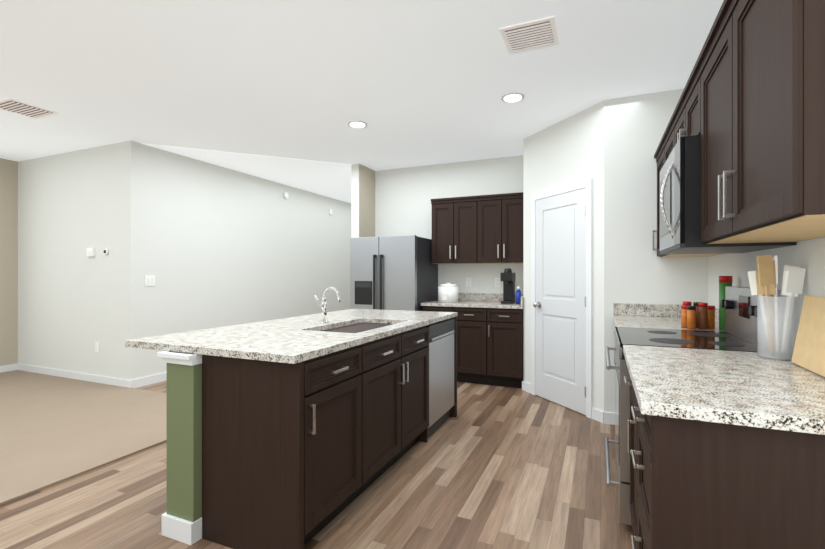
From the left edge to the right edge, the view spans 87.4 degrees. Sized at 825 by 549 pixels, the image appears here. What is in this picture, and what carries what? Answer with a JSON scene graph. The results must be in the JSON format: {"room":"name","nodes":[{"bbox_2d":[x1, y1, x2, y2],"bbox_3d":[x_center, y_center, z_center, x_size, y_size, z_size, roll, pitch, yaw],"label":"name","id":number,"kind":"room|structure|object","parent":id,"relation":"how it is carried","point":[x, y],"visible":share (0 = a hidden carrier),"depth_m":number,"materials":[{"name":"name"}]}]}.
{"room":"kitchen","nodes":[
{"label":"kitchen","id":0,"kind":"room"},
{"bbox_2d":[0,158,17,365],"bbox_3d":[-6.380,-0.110,3.008,0.100,2.740,5.830,0,0,24],"label":"wall","id":1,"kind":"structure","parent":0,"point":[8,262],"depth_m":5.57,"materials":[{"name":"paint"}]},
{"bbox_2d":[0,364,16,372],"bbox_3d":[-6.307,1.212,3.031,0.014,0.095,5.730,0,0,23],"label":"baseboard","id":2,"kind":"structure","parent":1,"relation":"attached to","point":[5,368],"depth_m":5.56,"materials":[{"name":"white wood"}]},
{"bbox_2d":[18,140,140,379],"bbox_3d":[-4.162,-0.110,5.288,2.350,2.740,0.120,0,0,24],"label":"wall","id":3,"kind":"structure","parent":0,"point":[75,303],"depth_m":5.12,"materials":[{"name":"paint"}]},
{"bbox_2d":[17,363,127,386],"bbox_3d":[-4.142,1.212,5.207,2.190,0.095,0.014,0,0,23],"label":"baseboard","id":4,"kind":"structure","parent":3,"relation":"attached to","point":[29,368],"depth_m":5.15,"materials":[{"name":"white wood"}]},
{"bbox_2d":[86,248,94,256],"bbox_3d":[-3.747,-0.260,5.026,0.120,0.100,0.028,0,0,24],"label":"thermostat","id":5,"kind":"object","parent":3,"relation":"attached to","point":[90,252],"visible":1,"depth_m":5.01,"materials":[{"name":"white plastic"}]},
{"bbox_2d":[95,342,99,352],"bbox_3d":[-3.641,0.840,4.992,0.075,0.120,0.006,0,0,24],"label":"outlet","id":6,"kind":"object","parent":3,"relation":"attached to","point":[97,346],"visible":1,"depth_m":4.99,"materials":[{"name":"white plastic"}]},
{"bbox_2d":[103,249,108,254],"bbox_3d":[-3.490,-0.260,4.915,0.070,0.070,0.026,0,0,24],"label":"sensor","id":7,"kind":"object","parent":3,"relation":"attached to","point":[105,251],"visible":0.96,"depth_m":4.90,"materials":[{"name":"white plastic"}]},
{"bbox_2d":[141,144,350,377],"bbox_3d":[-1.960,-0.110,7.531,0.100,2.740,5.750,0,0,24],"label":"wall","id":8,"kind":"structure","parent":0,"point":[222,246],"depth_m":6.02,"materials":[{"name":"paint"}]},
{"bbox_2d":[128,372,166,387],"bbox_3d":[-1.934,1.212,7.447,0.014,0.095,5.884,0,0,23],"label":"baseboard","id":9,"kind":"structure","parent":8,"relation":"attached to","point":[152,379],"depth_m":4.93,"materials":[{"name":"white wood"}]},
{"bbox_2d":[145,275,154,285],"bbox_3d":[-3.015,0.070,4.964,0.009,0.120,0.120,0,0,24],"label":"switch plate","id":10,"kind":"object","parent":8,"relation":"attached to","point":[149,280],"visible":1,"depth_m":4.96,"materials":[{"name":"white plastic"}]},
{"bbox_2d":[283,192,288,197],"bbox_3d":[-2.075,-1.300,7.085,0.041,0.100,0.100,0,0,24],"label":"smoke detector","id":11,"kind":"object","parent":8,"relation":"attached to","point":[285,194],"visible":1,"depth_m":7.06,"materials":[{"name":"white plastic"}]},
{"bbox_2d":[0,380,632,548],"bbox_3d":[-1.581,1.290,4.177,7.970,0.060,11.800,0,0,24],"label":"floor","id":12,"kind":"structure","parent":0,"point":[494,467],"depth_m":2.44,"materials":[{"name":"brown wood"}]},
{"bbox_2d":[0,370,166,504],"bbox_3d":[-4.480,1.253,2.237,4.000,0.014,5.730,0,0,24],"label":"carpet floor","id":13,"kind":"structure","parent":12,"relation":"on","point":[54,430],"depth_m":3.52,"materials":[{"name":"beige carpet"}]},
{"bbox_2d":[157,313,457,548],"bbox_3d":[-0.391,0.818,2.967,0.808,0.885,2.272,0,0,24],"label":"kitchen island","id":14,"kind":"object","parent":12,"relation":"on","point":[298,432],"depth_m":2.03,"materials":[{"name":"brown wood"}]},
{"bbox_2d":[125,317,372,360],"bbox_3d":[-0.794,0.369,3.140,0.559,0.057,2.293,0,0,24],"label":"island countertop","id":15,"kind":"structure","parent":14,"relation":"on","point":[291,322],"depth_m":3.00,"materials":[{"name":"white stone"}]},
{"bbox_2d":[313,287,340,322],"bbox_3d":[-0.591,0.213,3.026,0.191,0.252,0.081,0,0,24],"label":"faucet","id":16,"kind":"object","parent":15,"relation":"on","point":[323,305],"visible":1,"depth_m":3.03,"materials":[{"name":"silver metal"}]},
{"bbox_2d":[427,318,454,437],"bbox_3d":[0.002,0.818,3.630,0.559,0.860,0.620,0,0,24],"label":"dishwasher","id":17,"kind":"object","parent":14,"relation":"in","point":[441,345],"visible":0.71,"depth_m":3.49,"materials":[{"name":"silver metal"}]},
{"bbox_2d":[350,235,437,310],"bbox_3d":[-0.229,0.394,5.560,0.885,1.708,0.825,0,0,24],"label":"fridge","id":18,"kind":"object","parent":12,"relation":"on","point":[393,272],"visible":0.54,"depth_m":5.22,"materials":[{"name":"silver metal"}]},
{"bbox_2d":[421,293,522,387],"bbox_3d":[0.775,0.750,5.221,1.197,1.020,0.700,0,0,24],"label":"base cabinet","id":19,"kind":"object","parent":12,"relation":"on","point":[489,338],"visible":0.52,"depth_m":4.87,"materials":[{"name":"brown wood"}]},
{"bbox_2d":[438,283,457,302],"bbox_3d":[0.438,0.221,5.322,0.250,0.236,0.260,0,0,24],"label":"rice cooker","id":20,"kind":"object","parent":19,"relation":"on","point":[447,292],"visible":0.94,"depth_m":5.22,"materials":[{"name":"white plastic"}]},
{"bbox_2d":[500,268,515,303],"bbox_3d":[1.129,0.134,5.103,0.130,0.410,0.260,0,0,24],"label":"coffee machine","id":21,"kind":"object","parent":19,"relation":"on","point":[508,277],"visible":1,"depth_m":5.10,"materials":[{"name":"black plastic"}]},
{"bbox_2d":[516,287,520,303],"bbox_3d":[1.213,0.238,4.947,0.060,0.200,0.060,0,0,24],"label":"bottle","id":22,"kind":"object","parent":19,"relation":"on","point":[518,296],"visible":0.94,"depth_m":4.92,"materials":[{"name":"blue plastic"}]},
{"bbox_2d":[625,376,632,548],"bbox_3d":[1.244,0.818,1.736,0.637,0.885,0.489,0,0,24],"label":"base cabinet","id":23,"kind":"object","parent":12,"relation":"on","point":[629,422],"depth_m":2.01,"materials":[{"name":"brown wood"}]},
{"bbox_2d":[605,286,791,524],"bbox_3d":[1.439,0.659,2.335,0.723,1.178,0.752,0,0,24],"label":"range","id":24,"kind":"object","parent":12,"relation":"on","point":[739,305],"visible":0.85,"depth_m":2.18,"materials":[{"name":"black glass"}]},
{"bbox_2d":[633,399,824,548],"bbox_3d":[1.057,0.818,1.307,0.637,0.885,0.570,0,0,24],"label":"base cabinet","id":25,"kind":"object","parent":12,"relation":"on","point":[725,449],"depth_m":1.11,"materials":[{"name":"brown wood"}]},
{"bbox_2d":[613,315,723,330],"bbox_3d":[1.814,0.358,3.085,0.667,0.035,0.910,0,0,24],"label":"countertop","id":26,"kind":"structure","parent":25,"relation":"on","point":[636,321],"depth_m":3.06,"materials":[{"name":"white stone"}]},
{"bbox_2d":[681,303,687,327],"bbox_3d":[1.746,0.268,2.763,0.049,0.142,0.049,0,0,12],"label":"spice jar","id":27,"kind":"object","parent":26,"relation":"on","point":[683,303],"depth_m":2.77,"materials":[{"name":"orange plastic"}]},
{"bbox_2d":[683,304,699,328],"bbox_3d":[1.738,0.268,2.691,0.049,0.142,0.049,0,0,12],"label":"spice jar","id":28,"kind":"object","parent":26,"relation":"on","point":[699,315],"depth_m":2.68,"materials":[{"name":"orange plastic"}]},
{"bbox_2d":[694,302,714,328],"bbox_3d":[1.839,0.258,2.700,0.128,0.162,0.051,0,0,-27],"label":"spice jar","id":29,"kind":"object","parent":26,"relation":"on","point":[707,312],"depth_m":2.67,"materials":[{"name":"orange plastic"}]},
{"bbox_2d":[719,276,732,330],"bbox_3d":[1.908,0.173,2.632,0.068,0.330,0.068,0,0,24],"label":"bottle","id":30,"kind":"object","parent":26,"relation":"on","point":[724,281],"visible":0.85,"depth_m":2.62,"materials":[{"name":"green glass"}]},
{"bbox_2d":[623,345,824,438],"bbox_3d":[1.123,0.358,1.495,0.667,0.035,1.028,0,0,24],"label":"countertop","id":31,"kind":"structure","parent":25,"relation":"on","point":[727,388],"depth_m":1.28,"materials":[{"name":"white stone"}]},
{"bbox_2d":[748,255,805,360],"bbox_3d":[1.504,0.129,1.779,0.189,0.419,0.164,0,0,24],"label":"utensil holder","id":32,"kind":"object","parent":31,"relation":"on","point":[763,279],"visible":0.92,"depth_m":1.76,"materials":[{"name":"metal"}]},
{"bbox_2d":[791,295,824,376],"bbox_3d":[1.396,0.208,1.465,0.057,0.258,0.380,0,0,24],"label":"cutting board","id":33,"kind":"object","parent":31,"relation":"on","point":[809,351],"visible":0.98,"depth_m":1.53,"materials":[{"name":"brown wood"}]},
{"bbox_2d":[0,0,723,202],"bbox_3d":[-1.581,-1.508,4.177,7.970,0.064,11.800,0,0,24],"label":"ceiling","id":34,"kind":"structure","parent":0,"point":[412,83],"depth_m":3.20,"materials":[{"name":"paint"}]},
{"bbox_2d":[0,98,57,118],"bbox_3d":[-3.471,-1.472,3.854,0.360,0.014,0.360,0,0,24],"label":"ceiling vent","id":35,"kind":"object","parent":34,"relation":"in","point":[21,108],"visible":1,"depth_m":3.84,"materials":[{"name":"metal"}]},
{"bbox_2d":[348,121,366,127],"bbox_3d":[-0.541,-1.473,4.248,0.190,0.012,0.190,0,0,24],"label":"recessed light","id":36,"kind":"object","parent":34,"relation":"in","point":[357,124],"visible":0.98,"depth_m":4.22,"materials":[{"name":"white plastic"}]},
{"bbox_2d":[501,92,524,102],"bbox_3d":[0.837,-1.473,3.605,0.190,0.012,0.190,0,0,24],"label":"recessed light","id":37,"kind":"object","parent":34,"relation":"in","point":[512,97],"visible":0.98,"depth_m":3.59,"materials":[{"name":"white plastic"}]},
{"bbox_2d":[499,16,558,53],"bbox_3d":[0.730,-1.472,2.681,0.320,0.014,0.320,0,0,24],"label":"ceiling vent","id":38,"kind":"object","parent":34,"relation":"in","point":[532,35],"visible":1,"depth_m":2.65,"materials":[{"name":"metal"}]},
{"bbox_2d":[351,164,374,237],"bbox_3d":[0.031,-0.110,7.620,0.120,2.740,4.000,0,0,24],"label":"wall","id":39,"kind":"structure","parent":0,"point":[362,201],"depth_m":5.84,"materials":[{"name":"paint"}]},
{"bbox_2d":[375,155,522,293],"bbox_3d":[0.533,-0.110,5.766,2.280,2.740,0.100,0,0,24],"label":"wall","id":40,"kind":"structure","parent":0,"point":[403,198],"depth_m":5.75,"materials":[{"name":"paint"}]},
{"bbox_2d":[466,278,471,286],"bbox_3d":[0.731,0.100,5.619,0.075,0.120,0.008,0,0,24],"label":"electrical outlet","id":41,"kind":"object","parent":40,"relation":"attached to","point":[468,282],"visible":1,"depth_m":5.62,"materials":[{"name":"white plastic"}]},
{"bbox_2d":[431,192,522,263],"bbox_3d":[0.843,-0.544,5.366,1.187,0.812,0.380,0,0,24],"label":"upper cabinet","id":42,"kind":"object","parent":40,"relation":"attached to","point":[483,229],"visible":0.98,"depth_m":5.21,"materials":[{"name":"brown wood"}]},
{"bbox_2d":[495,278,500,286],"bbox_3d":[1.080,0.100,5.468,0.075,0.120,0.008,0,0,24],"label":"electrical outlet","id":43,"kind":"object","parent":40,"relation":"attached to","point":[497,282],"visible":0.95,"depth_m":5.46,"materials":[{"name":"white plastic"}]},
{"bbox_2d":[523,100,603,414],"bbox_3d":[1.466,-0.110,4.210,0.100,2.740,1.131,0,0,-21],"label":"wall","id":44,"kind":"structure","parent":0,"point":[567,151],"depth_m":4.00,"materials":[{"name":"paint"}]},
{"bbox_2d":[531,178,592,418],"bbox_3d":[1.386,0.210,4.156,0.086,2.099,0.840,0,0,-21],"label":"pantry door","id":45,"kind":"structure","parent":44,"relation":"in","point":[562,295],"depth_m":4.11,"materials":[{"name":"white wood"}]},
{"bbox_2d":[522,381,603,422],"bbox_3d":[1.410,1.212,4.194,0.013,0.095,1.141,0,0,-21],"label":"baseboard","id":46,"kind":"structure","parent":44,"relation":"attached to","point":[597,415],"depth_m":3.75,"materials":[{"name":"white wood"}]},
{"bbox_2d":[604,88,707,412],"bbox_3d":[1.986,-0.110,3.564,0.740,2.740,0.100,0,0,24],"label":"wall","id":47,"kind":"structure","parent":0,"point":[637,270],"depth_m":3.57,"materials":[{"name":"paint"}]},
{"bbox_2d":[613,303,692,318],"bbox_3d":[1.982,0.290,3.497,0.647,0.100,0.020,0,0,24],"label":"backsplash","id":48,"kind":"structure","parent":47,"relation":"attached to","point":[618,308],"depth_m":3.52,"materials":[{"name":"white stone"}]},
{"bbox_2d":[708,237,824,329],"bbox_3d":[1.033,-0.110,0.320,0.100,2.740,6.810,0,0,24],"label":"wall","id":49,"kind":"structure","parent":0,"point":[808,256],"depth_m":2.00,"materials":[{"name":"paint"}]},
{"bbox_2d":[673,104,680,147],"bbox_3d":[1.691,-0.798,2.400,0.347,0.295,0.440,0,0,24],"label":"upper cabinet","id":50,"kind":"object","parent":49,"relation":"attached to","point":[676,115],"depth_m":2.56,"materials":[{"name":"brown wood"}]},
{"bbox_2d":[653,148,707,256],"bbox_3d":[2.039,-0.543,3.202,0.347,0.805,0.516,0,0,24],"label":"upper cabinet","id":51,"kind":"object","parent":49,"relation":"attached to","point":[658,158],"depth_m":3.44,"materials":[{"name":"brown wood"}]},
{"bbox_2d":[681,68,696,136],"bbox_3d":[1.563,-0.798,2.107,0.347,0.295,0.440,0,0,24],"label":"upper cabinet","id":52,"kind":"object","parent":49,"relation":"attached to","point":[689,101],"depth_m":2.22,"materials":[{"name":"brown wood"}]},
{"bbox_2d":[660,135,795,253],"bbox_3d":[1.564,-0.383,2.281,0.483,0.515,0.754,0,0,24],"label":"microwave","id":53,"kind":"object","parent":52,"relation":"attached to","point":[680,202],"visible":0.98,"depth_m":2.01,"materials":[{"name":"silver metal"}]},
{"bbox_2d":[661,120,725,255],"bbox_3d":[1.881,-0.543,2.839,0.347,0.805,0.516,0,0,24],"label":"upper cabinet","id":54,"kind":"object","parent":49,"relation":"attached to","point":[667,144],"depth_m":2.99,"materials":[{"name":"brown wood"}]},
{"bbox_2d":[715,308,796,350],"bbox_3d":[1.753,0.290,2.134,0.020,0.100,2.702,0,0,24],"label":"backsplash","id":55,"kind":"structure","parent":49,"relation":"attached to","point":[716,309],"depth_m":3.00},
{"bbox_2d":[697,0,824,243],"bbox_3d":[1.269,-0.543,1.431,0.347,0.805,1.035,0,0,24],"label":"upper cabinet","id":56,"kind":"object","parent":49,"relation":"attached to","point":[750,108],"depth_m":1.27,"materials":[{"name":"brown wood"}]}
]}

